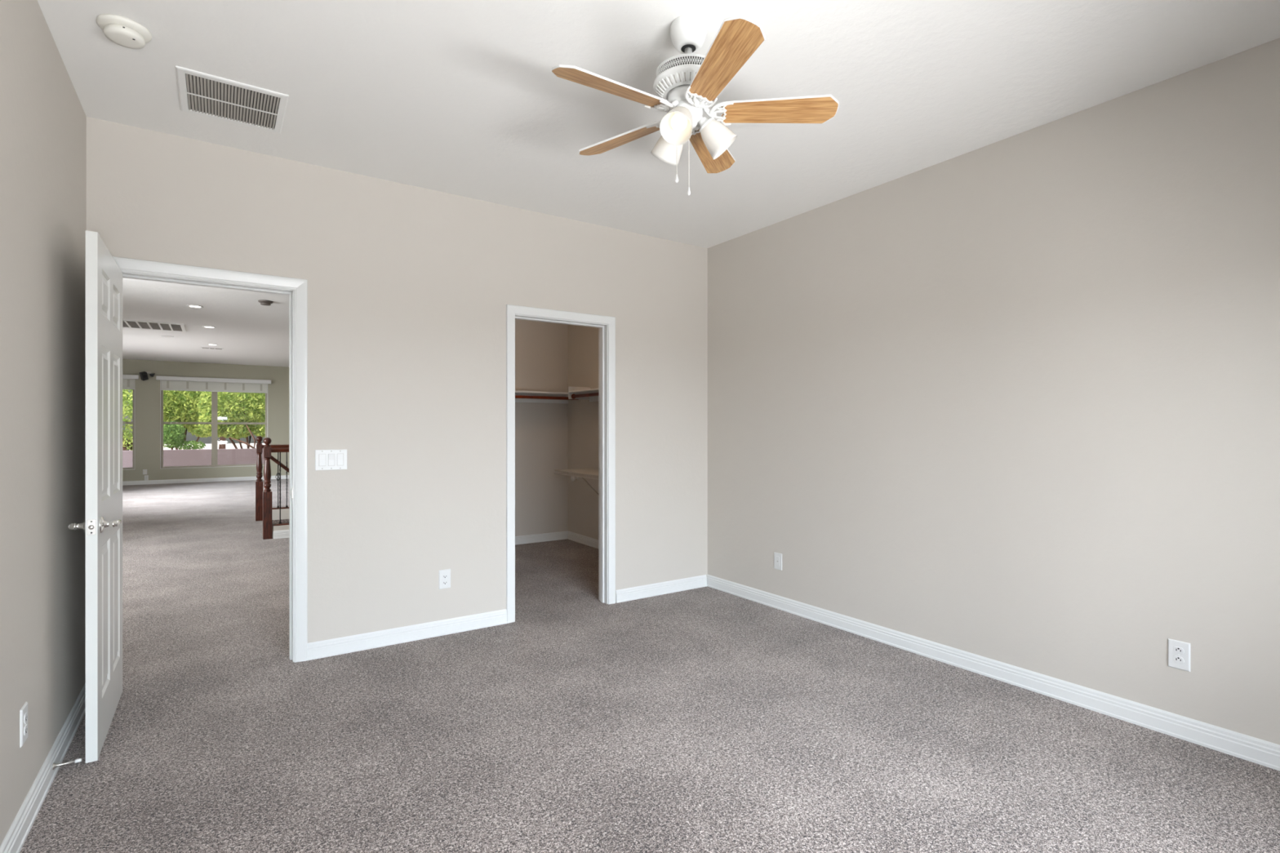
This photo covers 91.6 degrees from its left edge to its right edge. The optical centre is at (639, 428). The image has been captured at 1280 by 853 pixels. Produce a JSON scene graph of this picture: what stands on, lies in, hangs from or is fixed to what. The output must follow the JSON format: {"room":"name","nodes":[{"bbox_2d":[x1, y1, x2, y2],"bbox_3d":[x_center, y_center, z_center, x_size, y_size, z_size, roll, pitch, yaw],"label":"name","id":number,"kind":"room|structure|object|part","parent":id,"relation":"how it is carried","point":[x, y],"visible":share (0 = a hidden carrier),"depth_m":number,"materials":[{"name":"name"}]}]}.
{"room":"empty bedroom","nodes":[
{"label":"empty bedroom","id":0,"kind":"room"},
{"bbox_2d":[0,0,86,846],"bbox_3d":[-1.165,-0.093,0.698,0.120,2.747,5.304,0,0,-34],"label":"wall","id":1,"kind":"structure","parent":0,"point":[43,117],"depth_m":2.13,"materials":[{"name":"grey paint"}]},
{"bbox_2d":[19,702,27,747],"bbox_3d":[-1.956,0.940,1.978,0.008,0.117,0.073,0,0,-34],"label":"electrical outlet","id":2,"kind":"object","parent":1,"relation":"attached to","point":[24,711],"visible":1,"depth_m":1.97,"materials":[{"name":"white plastic"}]},
{"bbox_2d":[23,724,27,735],"bbox_3d":[-1.954,0.960,1.979,0.003,0.027,0.035,0,0,-34],"label":"socket","id":3,"kind":"object","parent":2,"relation":"attached to","point":[25,726],"depth_m":1.97,"materials":[{"name":"white plastic"}]},
{"bbox_2d":[23,712,27,723],"bbox_3d":[-1.954,0.920,1.979,0.003,0.027,0.035,0,0,-34],"label":"socket","id":4,"kind":"object","parent":2,"relation":"attached to","point":[25,714],"depth_m":1.97,"materials":[{"name":"white plastic"}]},
{"bbox_2d":[0,683,85,852],"bbox_3d":[-1.142,1.234,0.787,0.018,0.091,5.184,0,0,-34],"label":"baseboard","id":5,"kind":"structure","parent":1,"relation":"attached to","point":[14,841],"depth_m":2.15,"materials":[{"name":"white paint"}]},
{"bbox_2d":[52,758,81,769],"bbox_3d":[-2.112,1.235,2.295,0.078,0.024,0.024,0,0,-34],"label":"door stop","id":6,"kind":"object","parent":1,"relation":"attached to","point":[54,766],"visible":1,"depth_m":2.29,"materials":[{"name":"silver metal"}]},
{"bbox_3d":[-2.119,1.235,2.291,0.062,0.024,0.024,0,0,-34],"label":"rod","id":7,"kind":"part","parent":6,"relation":"part of","materials":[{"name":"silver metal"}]},
{"bbox_2d":[122,277,288,367],"bbox_3d":[-5.751,-1.660,9.454,7.500,0.200,14.096,0,0,-34],"label":"ceiling","id":8,"kind":"structure","parent":0,"point":[249,332],"depth_m":9.34,"materials":[{"name":"white paint"}]},
{"bbox_2d":[122,319,186,332],"bbox_3d":[-7.402,-1.553,9.395,0.870,0.014,0.840,0,0,-34],"label":"ceiling vent","id":9,"kind":"object","parent":8,"relation":"in","point":[126,323],"visible":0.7,"depth_m":9.38,"materials":[{"name":"white metal"}]},
{"bbox_2d":[186,305,203,307],"bbox_3d":[-5.679,-1.556,7.941,0.176,0.007,0.176,0,0,-34],"label":"recessed light","id":10,"kind":"object","parent":8,"relation":"in","point":[192,306],"visible":1,"depth_m":7.94,"materials":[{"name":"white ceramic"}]},
{"bbox_2d":[202,325,216,328],"bbox_3d":[-6.621,-1.556,9.562,0.176,0.007,0.176,0,0,-34],"label":"recessed light","id":11,"kind":"object","parent":8,"relation":"in","point":[206,326],"visible":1,"depth_m":9.54,"materials":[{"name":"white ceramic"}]},
{"bbox_2d":[200,346,223,349],"bbox_3d":[-8.306,-1.554,12.080,0.360,0.011,0.200,0,0,-34],"label":"ceiling vent","id":12,"kind":"object","parent":8,"relation":"in","point":[201,347],"visible":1,"depth_m":12.03,"materials":[{"name":"white metal"}]},
{"bbox_2d":[257,299,273,306],"bbox_3d":[-4.590,-1.536,7.629,0.160,0.048,0.160,0,0,-34],"label":"smoke detector","id":13,"kind":"object","parent":8,"relation":"attached to","point":[263,302],"visible":1,"depth_m":7.58,"materials":[{"name":"grey plastic"}]},
{"bbox_2d":[122,359,288,481],"bbox_3d":[-9.803,-0.140,15.319,7.620,2.840,0.160,0,0,-34],"label":"wall","id":14,"kind":"structure","parent":0,"point":[147,393],"depth_m":14.62,"materials":[{"name":"beige paint"}]},
{"bbox_2d":[122,389,134,470],"bbox_3d":[-12.085,-0.128,13.755,1.447,2.125,0.134,0,0,-34],"label":"window","id":15,"kind":"structure","parent":14,"relation":"in","point":[133,390],"depth_m":14.16,"materials":[{"name":"beige"}]},
{"bbox_2d":[122,374,138,389],"bbox_3d":[-12.039,-1.045,13.687,1.587,0.320,0.120,0,0,-34],"label":"roller shade","id":16,"kind":"object","parent":14,"relation":"attached to","point":[128,380],"visible":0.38,"depth_m":14.05,"materials":[{"name":"white fabric"}]},
{"bbox_3d":[-12.026,-1.160,13.668,1.587,0.090,0.074,0,0,-34],"label":"cornice","id":17,"kind":"part","parent":16,"relation":"part of","materials":[{"name":"white paint"}]},
{"bbox_2d":[142,469,146,474],"bbox_3d":[-11.299,0.995,14.201,0.076,0.116,0.009,0,0,-34],"label":"blank wall plate","id":18,"kind":"object","parent":14,"relation":"attached to","point":[144,471],"visible":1,"depth_m":14.20,"materials":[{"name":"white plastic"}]},
{"bbox_2d":[144,475,148,480],"bbox_3d":[-11.278,1.130,14.216,0.073,0.117,0.008,0,0,-34],"label":"electrical outlet","id":19,"kind":"object","parent":14,"relation":"attached to","point":[146,477],"visible":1,"depth_m":14.21,"materials":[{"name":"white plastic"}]},
{"bbox_2d":[139,371,155,380],"bbox_3d":[-11.221,-1.186,14.142,0.194,0.218,0.301,0,0,18],"label":"wall speaker","id":20,"kind":"object","parent":14,"relation":"attached to","point":[144,376],"visible":1,"depth_m":14.06,"materials":[{"name":"black plastic"}]},
{"bbox_2d":[122,475,288,485],"bbox_3d":[-9.703,1.234,15.279,7.500,0.091,0.018,0,0,-34],"label":"baseboard","id":21,"kind":"structure","parent":14,"relation":"attached to","point":[282,477],"depth_m":14.72,"materials":[{"name":"white paint"}]},
{"bbox_2d":[160,380,267,468],"bbox_3d":[-10.228,-0.128,15.015,2.135,2.125,0.134,0,0,-34],"label":"window","id":22,"kind":"structure","parent":14,"relation":"in","point":[214,423],"depth_m":15.00,"materials":[{"name":"beige"}]},
{"bbox_3d":[-10.709,-0.125,14.735,0.925,0.050,0.049,0,0,-34],"label":"meeting rail","id":23,"kind":"part","parent":22,"relation":"part of","materials":[{"name":"beige"}]},
{"bbox_2d":[155,375,271,393],"bbox_3d":[-10.182,-1.045,14.947,2.275,0.320,0.120,0,0,-34],"label":"roller shade","id":24,"kind":"object","parent":22,"relation":"attached to","point":[167,383],"visible":1,"depth_m":14.92,"materials":[{"name":"white fabric"}]},
{"bbox_3d":[-10.169,-1.160,14.928,2.275,0.090,0.074,0,0,-34],"label":"cornice","id":25,"kind":"part","parent":24,"relation":"part of","materials":[{"name":"white paint"}]},
{"bbox_3d":[-9.817,-0.125,15.340,0.990,0.050,0.049,0,0,-34],"label":"meeting rail","id":26,"kind":"part","parent":22,"relation":"part of","materials":[{"name":"beige"}]},
{"bbox_2d":[271,508,288,519],"bbox_3d":[-3.679,1.208,9.727,3.765,0.145,0.110,0,0,-34],"label":"wall","id":27,"kind":"structure","parent":0,"point":[284,512],"depth_m":8.74,"materials":[{"name":"grey paint"}]},
{"bbox_2d":[255,435,288,521],"bbox_3d":[-3.731,0.693,9.692,3.845,1.174,0.090,0,0,-34],"label":"stair railing","id":28,"kind":"object","parent":27,"relation":"on","point":[259,483],"visible":0.31,"depth_m":8.61,"materials":[{"name":"brown wood"}]},
{"bbox_3d":[-5.285,0.693,8.638,0.090,1.174,0.090,0,0,-34],"label":"newel post","id":29,"kind":"part","parent":28,"relation":"part of","materials":[{"name":"brown wood"}]},
{"bbox_3d":[-3.698,0.255,9.715,3.764,0.050,0.060,0,0,-34],"label":"handrail","id":30,"kind":"part","parent":28,"relation":"part of","materials":[{"name":"brown wood"}]},
{"bbox_3d":[-3.691,1.126,9.720,3.746,0.018,0.070,0,0,-34],"label":"shoe rail","id":31,"kind":"part","parent":28,"relation":"part of","materials":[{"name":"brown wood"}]},
{"bbox_2d":[86,116,707,643],"bbox_3d":[-1.061,-0.140,4.046,4.052,2.840,0.120,0,0,-34],"label":"wall","id":32,"kind":"structure","parent":0,"point":[410,287],"depth_m":3.79,"materials":[{"name":"grey paint"}]},
{"bbox_2d":[68,230,122,763],"bbox_3d":[-2.291,0.259,2.670,0.151,2.014,0.768,0,0,-34],"label":"door","id":33,"kind":"structure","parent":32,"relation":"in","point":[102,526],"depth_m":2.44,"materials":[{"name":"white paint"}]},
{"bbox_3d":[-2.177,0.375,2.419,0.058,0.066,0.145,0,0,-34],"label":"handle","id":34,"kind":"part","parent":33,"relation":"part of","materials":[{"name":"silver metal"}]},
{"bbox_3d":[-2.081,0.375,2.360,0.027,0.058,0.002,0,0,-34],"label":"latch plate","id":35,"kind":"part","parent":33,"relation":"part of","materials":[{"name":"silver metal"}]},
{"bbox_3d":[-2.100,0.375,2.471,0.058,0.066,0.145,0,0,-34],"label":"handle","id":36,"kind":"part","parent":33,"relation":"part of","materials":[{"name":"silver metal"}]},
{"bbox_2d":[112,256,307,662],"bbox_3d":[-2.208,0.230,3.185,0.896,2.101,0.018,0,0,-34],"label":"trim","id":37,"kind":"structure","parent":32,"relation":"attached to","point":[300,286],"depth_m":3.41,"materials":[{"name":"white paint"}]},
{"bbox_2d":[315,448,346,470],"bbox_3d":[-1.739,0.177,3.507,0.163,0.115,0.011,0,0,-34],"label":"light switch","id":38,"kind":"object","parent":32,"relation":"attached to","point":[325,460],"visible":1,"depth_m":3.50,"materials":[{"name":"white plastic"}]},
{"bbox_2d":[306,608,506,660],"bbox_3d":[-1.357,1.234,3.762,1.163,0.091,0.018,0,0,-34],"label":"baseboard","id":39,"kind":"structure","parent":32,"relation":"attached to","point":[348,644],"depth_m":3.72,"materials":[{"name":"white paint"}]},
{"bbox_2d":[439,568,450,589],"bbox_3d":[-1.212,0.937,3.866,0.073,0.117,0.008,0,0,-34],"label":"electrical outlet","id":40,"kind":"object","parent":32,"relation":"attached to","point":[444,575],"visible":1,"depth_m":3.86,"materials":[{"name":"white plastic"}]},
{"bbox_2d":[442,580,448,584],"bbox_3d":[-1.211,0.957,3.865,0.035,0.027,0.003,0,0,-34],"label":"socket","id":41,"kind":"object","parent":40,"relation":"attached to","point":[444,582],"depth_m":3.86,"materials":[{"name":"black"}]},
{"bbox_2d":[442,573,448,578],"bbox_3d":[-1.211,0.917,3.865,0.035,0.027,0.003,0,0,-34],"label":"socket","id":42,"kind":"object","parent":40,"relation":"attached to","point":[444,575],"depth_m":3.86,"materials":[{"name":"white plastic"}]},
{"bbox_2d":[506,304,615,623],"bbox_3d":[-0.529,0.233,4.324,0.838,2.095,0.017,0,0,-34],"label":"trim","id":43,"kind":"structure","parent":32,"relation":"attached to","point":[511,310],"depth_m":4.12,"materials":[{"name":"white paint"}]},
{"bbox_2d":[515,314,608,604],"bbox_3d":[-0.568,0.254,4.381,0.752,2.052,0.120,0,0,-34],"label":"trim","id":44,"kind":"structure","parent":32,"relation":"attached to","point":[603,328],"depth_m":4.56,"materials":[{"name":"white paint"}]},
{"bbox_2d":[598,327,599,599],"bbox_3d":[-0.606,0.233,4.438,0.838,2.095,0.017,0,0,-34],"label":"trim","id":45,"kind":"structure","parent":32,"relation":"attached to","point":[598,327],"depth_m":4.64,"materials":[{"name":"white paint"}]},
{"bbox_2d":[615,574,706,603],"bbox_3d":[0.183,1.234,4.807,0.863,0.091,0.018,0,0,-34],"label":"baseboard","id":46,"kind":"structure","parent":32,"relation":"attached to","point":[695,582],"depth_m":4.79,"materials":[{"name":"white paint"}]},
{"bbox_2d":[515,319,568,536],"bbox_3d":[-1.488,-0.140,6.849,3.370,2.840,0.120,0,0,-34],"label":"wall","id":47,"kind":"structure","parent":0,"point":[541,348],"depth_m":7.03,"materials":[{"name":"grey paint"}]},
{"bbox_2d":[515,530,568,545],"bbox_3d":[-1.788,1.234,6.562,2.310,0.091,0.018,0,0,-34],"label":"baseboard","id":48,"kind":"structure","parent":47,"relation":"attached to","point":[535,538],"depth_m":7.01,"materials":[{"name":"white paint"}]},
{"bbox_2d":[515,390,578,403],"bbox_3d":[-1.702,-0.342,6.436,2.306,0.108,0.322,0,0,-34],"label":"closet shelf","id":49,"kind":"object","parent":47,"relation":"attached to","point":[520,396],"visible":0.24,"depth_m":6.85,"materials":[{"name":"white paint"}]},
{"bbox_3d":[-1.634,-0.332,6.311,2.277,0.032,0.032,0,0,-34],"label":"hanging rod","id":50,"kind":"part","parent":49,"relation":"part of","materials":[{"name":"brown wood"}]},
{"bbox_2d":[568,324,598,539],"bbox_3d":[-0.103,-0.093,6.243,0.120,2.747,2.439,0,0,-34],"label":"wall","id":51,"kind":"structure","parent":0,"point":[583,341],"depth_m":6.91,"materials":[{"name":"grey paint"}]},
{"bbox_2d":[570,475,578,481],"bbox_3d":[-0.734,0.560,6.995,0.080,0.068,0.068,0,0,-34],"label":"wall hook","id":52,"kind":"object","parent":51,"relation":"attached to","point":[573,478],"visible":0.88,"depth_m":6.97,"materials":[{"name":"white plastic"}]},
{"bbox_2d":[554,467,598,494],"bbox_3d":[-0.254,0.701,5.891,0.525,0.560,1.439,0,0,-34],"label":"wire shelf","id":53,"kind":"object","parent":51,"relation":"attached to","point":[593,471],"visible":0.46,"depth_m":6.09,"materials":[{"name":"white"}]},
{"bbox_3d":[-0.256,0.443,5.890,0.521,0.039,1.435,0,0,-34],"label":"rail","id":54,"kind":"part","parent":53,"relation":"part of","materials":[{"name":"brown wood"}]},
{"bbox_2d":[567,531,598,548],"bbox_3d":[-0.155,1.234,6.197,0.018,0.091,2.421,0,0,-34],"label":"baseboard","id":55,"kind":"structure","parent":51,"relation":"attached to","point":[584,540],"depth_m":6.89,"materials":[{"name":"white paint"}]},
{"bbox_2d":[568,386,598,401],"bbox_3d":[-0.191,-0.367,6.019,0.274,0.159,1.675,0,0,-34],"label":"closet shelf","id":56,"kind":"object","parent":51,"relation":"attached to","point":[574,393],"visible":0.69,"depth_m":6.63,"materials":[{"name":"white paint"}]},
{"bbox_3d":[-0.652,-0.380,6.707,0.264,0.135,0.018,0,0,-34],"label":"plate","id":57,"kind":"part","parent":56,"relation":"part of","materials":[{"name":"white paint"}]},
{"bbox_3d":[-0.250,-0.342,5.972,0.032,0.032,1.644,0,0,-34],"label":"hanging rod","id":58,"kind":"part","parent":56,"relation":"part of","materials":[{"name":"brown wood"}]},
{"bbox_2d":[19,479,1279,852],"bbox_3d":[-4.228,1.380,7.210,7.500,0.200,19.520,0,0,-34],"label":"floor","id":59,"kind":"structure","parent":0,"point":[706,719],"depth_m":2.56,"materials":[{"name":"grey carpet"}]},
{"bbox_2d":[272,524,288,537],"bbox_3d":[-2.719,1.208,8.312,3.765,0.145,0.110,0,0,-34],"label":"curb","id":60,"kind":"object","parent":59,"relation":"on","point":[283,527],"visible":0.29,"depth_m":7.26,"materials":[{"name":"grey paint"}]},
{"bbox_2d":[262,437,288,539],"bbox_3d":[-2.786,0.762,8.299,3.845,1.311,0.144,0,0,-34],"label":"stair railing","id":61,"kind":"object","parent":60,"relation":"on","point":[267,494],"visible":0.27,"depth_m":7.20,"materials":[{"name":"brown wood"}]},
{"bbox_3d":[-4.325,0.693,7.223,0.090,1.174,0.090,0,0,-34],"label":"newel post","id":62,"kind":"part","parent":61,"relation":"part of","materials":[{"name":"brown wood"}]},
{"bbox_3d":[-3.847,0.868,7.637,1.215,1.099,0.048,0,0,-34],"label":"sloped handrail","id":63,"kind":"part","parent":61,"relation":"part of","materials":[{"name":"brown wood"}]},
{"bbox_3d":[-2.738,0.255,8.300,3.764,0.050,0.060,0,0,-34],"label":"handrail","id":64,"kind":"part","parent":61,"relation":"part of","materials":[{"name":"brown wood"}]},
{"bbox_3d":[-2.730,1.126,8.305,3.746,0.018,0.070,0,0,-34],"label":"shoe rail","id":65,"kind":"part","parent":61,"relation":"part of","materials":[{"name":"brown wood"}]},
{"bbox_2d":[273,529,288,538],"bbox_3d":[-2.685,1.234,8.258,3.770,0.091,0.018,0,0,-34],"label":"baseboard","id":66,"kind":"structure","parent":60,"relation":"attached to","point":[277,534],"depth_m":7.24,"materials":[{"name":"white paint"}]},
{"bbox_2d":[37,0,1279,248],"bbox_3d":[0.462,-1.592,1.802,4.052,0.250,5.304,0,0,-34],"label":"ceiling","id":67,"kind":"structure","parent":0,"point":[464,98],"depth_m":2.58,"materials":[{"name":"white paint"}]},
{"bbox_2d":[96,13,151,48],"bbox_3d":[-1.887,-1.442,2.279,0.158,0.049,0.158,0,0,-34],"label":"smoke detector","id":68,"kind":"object","parent":67,"relation":"attached to","point":[123,31],"visible":1,"depth_m":2.25,"materials":[{"name":"white plastic"}]},
{"bbox_2d":[175,65,288,133],"bbox_3d":[-1.828,-1.463,2.799,0.400,0.009,0.418,0,0,-34],"label":"ceiling vent","id":69,"kind":"object","parent":67,"relation":"in","point":[200,93],"visible":1,"depth_m":2.78,"materials":[{"name":"white metal"}]},
{"bbox_2d":[551,14,838,195],"bbox_3d":[0.140,-1.155,2.245,1.008,0.625,1.053,0,0,-34],"label":"ceiling fan","id":70,"kind":"object","parent":67,"relation":"hanging from","point":[687,84],"visible":1,"depth_m":2.21,"materials":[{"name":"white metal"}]},
{"bbox_3d":[-0.097,-1.148,2.092,0.419,0.007,0.133,0,15,-33],"label":"blade","id":71,"kind":"part","parent":70,"relation":"part of","materials":[{"name":"brown wood"}]},
{"bbox_3d":[-0.075,-1.148,2.474,0.419,0.007,0.133,0,15,39],"label":"blade","id":72,"kind":"part","parent":70,"relation":"part of","materials":[{"name":"brown wood"}]},
{"bbox_3d":[0.107,-1.060,2.358,0.115,0.136,0.134,0,0,-34],"label":"lamp shade","id":73,"kind":"part","parent":70,"relation":"part of","materials":[{"name":"white glass"}]},
{"bbox_3d":[0.134,-1.060,2.158,0.131,0.136,0.122,0,0,-34],"label":"lamp shade","id":74,"kind":"part","parent":70,"relation":"part of","materials":[{"name":"white glass"}]},
{"bbox_3d":[0.132,-0.895,2.231,0.013,0.031,0.013,0,0,-34],"label":"pull knob","id":75,"kind":"part","parent":70,"relation":"part of","materials":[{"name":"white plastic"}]},
{"bbox_3d":[0.140,-1.079,2.178,0.070,0.077,0.060,0,0,-34],"label":"bulb","id":76,"kind":"part","parent":70,"relation":"part of","materials":[{"name":"white glass"}]},
{"bbox_3d":[0.156,-1.114,2.211,0.071,0.060,0.064,0,0,-34],"label":"lamp arm","id":77,"kind":"part","parent":70,"relation":"part of","materials":[{"name":"white ceramic"}]},
{"bbox_3d":[0.177,-0.985,2.251,0.003,0.232,0.003,0,0,-34],"label":"pull chain","id":78,"kind":"part","parent":70,"relation":"part of","materials":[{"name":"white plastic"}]},
{"bbox_3d":[0.177,-0.858,2.251,0.013,0.031,0.013,0,0,-34],"label":"pull knob","id":79,"kind":"part","parent":70,"relation":"part of","materials":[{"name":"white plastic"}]},
{"bbox_3d":[0.237,-1.114,2.272,0.072,0.060,0.062,0,0,-34],"label":"lamp arm","id":80,"kind":"part","parent":70,"relation":"part of","materials":[{"name":"white ceramic"}]},
{"bbox_3d":[0.295,-1.148,2.572,0.133,0.007,0.419,-16,-6,20],"label":"blade","id":81,"kind":"part","parent":70,"relation":"part of","materials":[{"name":"brown wood"}]},
{"bbox_3d":[0.294,-1.060,2.279,0.132,0.136,0.119,0,0,-34],"label":"lamp shade","id":82,"kind":"part","parent":70,"relation":"part of","materials":[{"name":"white glass"}]},
{"bbox_3d":[0.260,-1.148,1.954,0.133,0.007,0.419,15,-4,-14],"label":"blade","id":83,"kind":"part","parent":70,"relation":"part of","materials":[{"name":"brown wood"}]},
{"bbox_3d":[0.502,-1.148,2.250,0.419,0.007,0.133,0,-15,3],"label":"blade","id":84,"kind":"part","parent":70,"relation":"part of","materials":[{"name":"brown wood"}]},
{"bbox_2d":[707,37,1279,745],"bbox_3d":[2.088,-0.093,2.906,0.120,2.747,5.304,0,0,-34],"label":"wall","id":85,"kind":"structure","parent":0,"point":[1015,400],"depth_m":3.02,"materials":[{"name":"grey paint"}]},
{"bbox_2d":[773,552,782,570],"bbox_3d":[0.981,0.945,4.424,0.008,0.117,0.073,0,0,-34],"label":"phone jack plate","id":86,"kind":"object","parent":85,"relation":"attached to","point":[777,557],"visible":1,"depth_m":4.42,"materials":[{"name":"white plastic"}]},
{"bbox_2d":[706,574,1279,771],"bbox_3d":[1.998,1.234,2.917,0.018,0.091,5.184,0,0,-34],"label":"baseboard","id":87,"kind":"structure","parent":85,"relation":"attached to","point":[1258,751],"depth_m":3.00,"materials":[{"name":"white paint"}]},
{"bbox_2d":[1168,638,1190,671],"bbox_3d":[2.233,0.940,2.579,0.008,0.117,0.073,0,0,-34],"label":"electrical outlet","id":88,"kind":"object","parent":85,"relation":"attached to","point":[1179,652],"visible":1,"depth_m":2.58,"materials":[{"name":"white plastic"}]},
{"bbox_2d":[1173,656,1183,663],"bbox_3d":[2.232,0.960,2.578,0.003,0.027,0.035,0,0,-34],"label":"socket","id":89,"kind":"object","parent":88,"relation":"attached to","point":[1176,660],"depth_m":2.58,"materials":[{"name":"white plastic"}]},
{"bbox_2d":[1173,646,1184,654],"bbox_3d":[2.232,0.920,2.578,0.003,0.027,0.035,0,0,-34],"label":"socket","id":90,"kind":"object","parent":88,"relation":"attached to","point":[1176,650],"depth_m":2.58,"materials":[{"name":"white plastic"}]},
{"label":"outside","id":91,"kind":"structure","parent":0,"visible":0},
{"bbox_2d":[126,443,265,449],"bbox_3d":[-67.493,4.580,99.462,240.000,0.200,199.600,0,0,-34],"label":"ground","id":92,"kind":"structure","parent":91,"point":[228,446],"depth_m":150.41,"materials":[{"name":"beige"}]},
{"bbox_2d":[122,389,132,450],"bbox_3d":[-14.884,1.527,17.720,1.378,5.922,1.340,0,0,-34],"label":"tree","id":93,"kind":"object","parent":92,"relation":"on","point":[129,441],"visible":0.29,"depth_m":17.77,"materials":[{"name":"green plant"}]},
{"bbox_2d":[163,420,205,449],"bbox_3d":[-13.237,2.131,17.965,1.196,4.704,1.052,0,0,-34],"label":"bush","id":94,"kind":"object","parent":92,"relation":"on","point":[171,442],"visible":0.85,"depth_m":17.79,"materials":[{"name":"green plant"}]},
{"bbox_2d":[122,389,262,448],"bbox_3d":[-19.992,0.461,29.965,9.158,8.062,3.008,0,0,-34],"label":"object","id":95,"kind":"object","parent":92,"relation":"on","point":[222,445],"visible":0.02,"depth_m":29.78,"materials":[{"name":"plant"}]},
{"bbox_3d":[-19.984,-1.792,29.953,9.139,3.556,2.941,0,0,-34],"label":"crown","id":96,"kind":"part","parent":95,"relation":"part of","materials":[{"name":"green plant"}]},
{"bbox_2d":[163,390,223,449],"bbox_3d":[-15.732,1.086,21.498,2.419,6.797,1.773,0,0,-34],"label":"tree","id":97,"kind":"object","parent":92,"relation":"on","point":[180,403],"visible":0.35,"depth_m":21.12,"materials":[{"name":"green plant"}]},
{"bbox_2d":[122,448,265,467],"bbox_3d":[-11.370,2.520,16.756,16.000,3.920,0.300,0,0,-34],"label":"wall","id":98,"kind":"structure","parent":92,"relation":"on","point":[197,456],"depth_m":16.45,"materials":[{"name":"grey paint"}]},
{"bbox_2d":[195,391,265,448],"bbox_3d":[-13.145,1.340,20.628,2.548,6.288,1.769,0,0,-34],"label":"tree","id":99,"kind":"object","parent":92,"relation":"on","point":[227,411],"visible":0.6,"depth_m":20.19,"materials":[{"name":"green plant"}]}
]}

